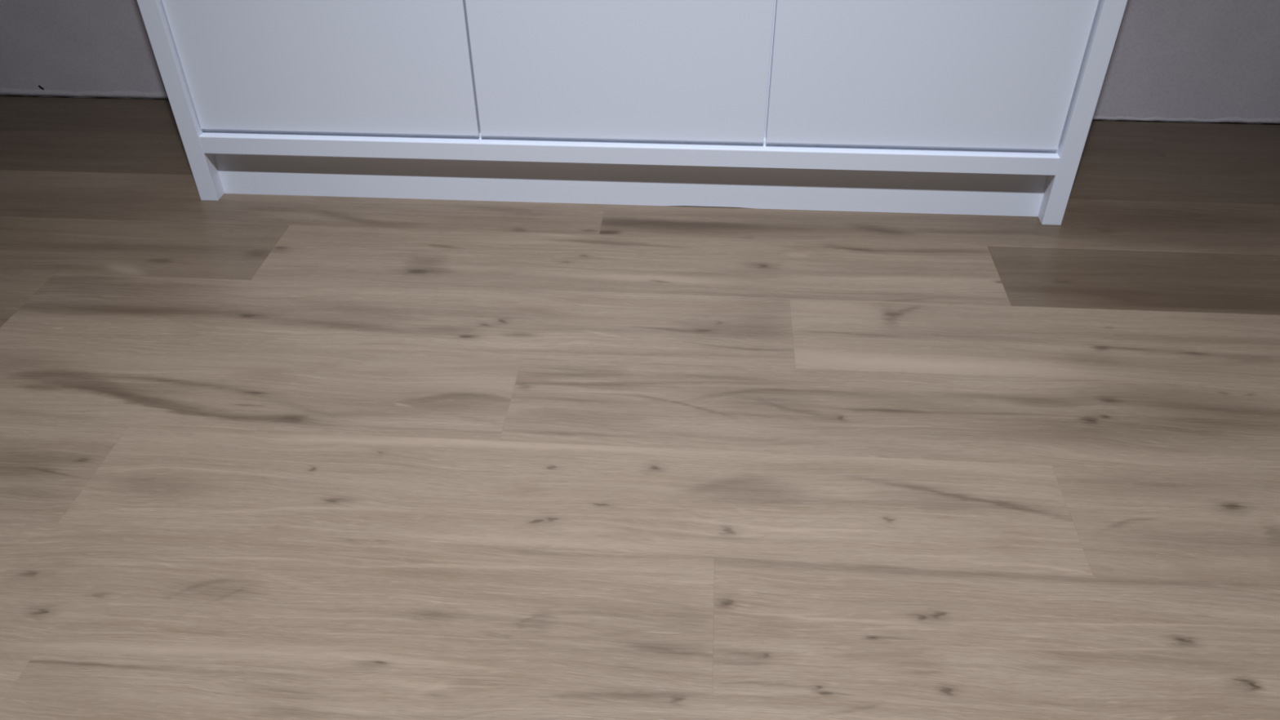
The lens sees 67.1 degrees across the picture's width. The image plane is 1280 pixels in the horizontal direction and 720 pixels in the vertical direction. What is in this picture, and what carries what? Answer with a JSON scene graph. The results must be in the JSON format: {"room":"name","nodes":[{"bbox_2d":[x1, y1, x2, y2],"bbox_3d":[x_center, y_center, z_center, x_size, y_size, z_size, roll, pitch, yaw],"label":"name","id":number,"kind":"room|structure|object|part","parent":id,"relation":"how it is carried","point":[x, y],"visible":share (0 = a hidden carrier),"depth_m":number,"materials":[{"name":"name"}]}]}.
{"room":"bedroom","nodes":[
{"label":"bedroom","id":0,"kind":"room"},
{"bbox_2d":[0,95,1279,719],"bbox_3d":[0.009,-0.018,1.457,5.350,0.020,1.898,2,38,4],"label":"floor","id":1,"kind":"structure","parent":0,"point":[262,456],"depth_m":1.27,"materials":[{"name":"brown wood"}]},
{"bbox_2d":[137,0,1127,225],"bbox_3d":[-0.025,-0.770,1.658,1.575,0.920,0.450,2,38,4],"label":"base cabinet","id":2,"kind":"object","parent":1,"relation":"on","point":[956,107],"visible":1,"depth_m":1.64,"materials":[{"name":"white wood"}]},
{"bbox_3d":[-0.794,-0.786,1.716,0.033,0.887,0.450,2,38,4],"label":"panel","id":3,"kind":"part","parent":2,"relation":"part of","materials":[{"name":"white wood"}]},
{"bbox_3d":[-0.539,-0.705,1.498,0.505,0.745,0.018,2,38,4],"label":"door","id":4,"kind":"part","parent":2,"relation":"part of","materials":[{"name":"white wood"}]},
{"bbox_3d":[-0.035,-0.685,1.467,0.496,0.745,0.018,2,38,4],"label":"door","id":5,"kind":"part","parent":2,"relation":"part of","materials":[{"name":"white wood"}]},
{"bbox_3d":[-0.023,-0.494,1.870,1.508,0.032,0.443,2,38,4],"label":"panel","id":6,"kind":"part","parent":2,"relation":"part of","materials":[{"name":"white wood"}]},
{"bbox_3d":[0.462,-0.666,1.436,0.493,0.745,0.018,2,38,4],"label":"door","id":7,"kind":"part","parent":2,"relation":"part of","materials":[{"name":"white wood"}]},
{"bbox_3d":[0.744,-0.727,1.621,0.033,0.887,0.450,2,38,4],"label":"panel","id":8,"kind":"part","parent":2,"relation":"part of","materials":[{"name":"white wood"}]},
{"bbox_2d":[0,0,1279,124],"bbox_3d":[0.089,-1.563,1.389,6.200,2.500,0.101,2,38,4],"label":"wall","id":9,"kind":"structure","parent":0,"point":[1170,59],"depth_m":2.02,"materials":[{"name":"grey paint"}]},
{"bbox_2d":[0,88,1279,124],"bbox_3d":[0.095,-0.556,2.110,6.200,0.024,0.003,2,38,4],"label":"trim","id":10,"kind":"structure","parent":9,"relation":"attached to","point":[3,91],"depth_m":2.19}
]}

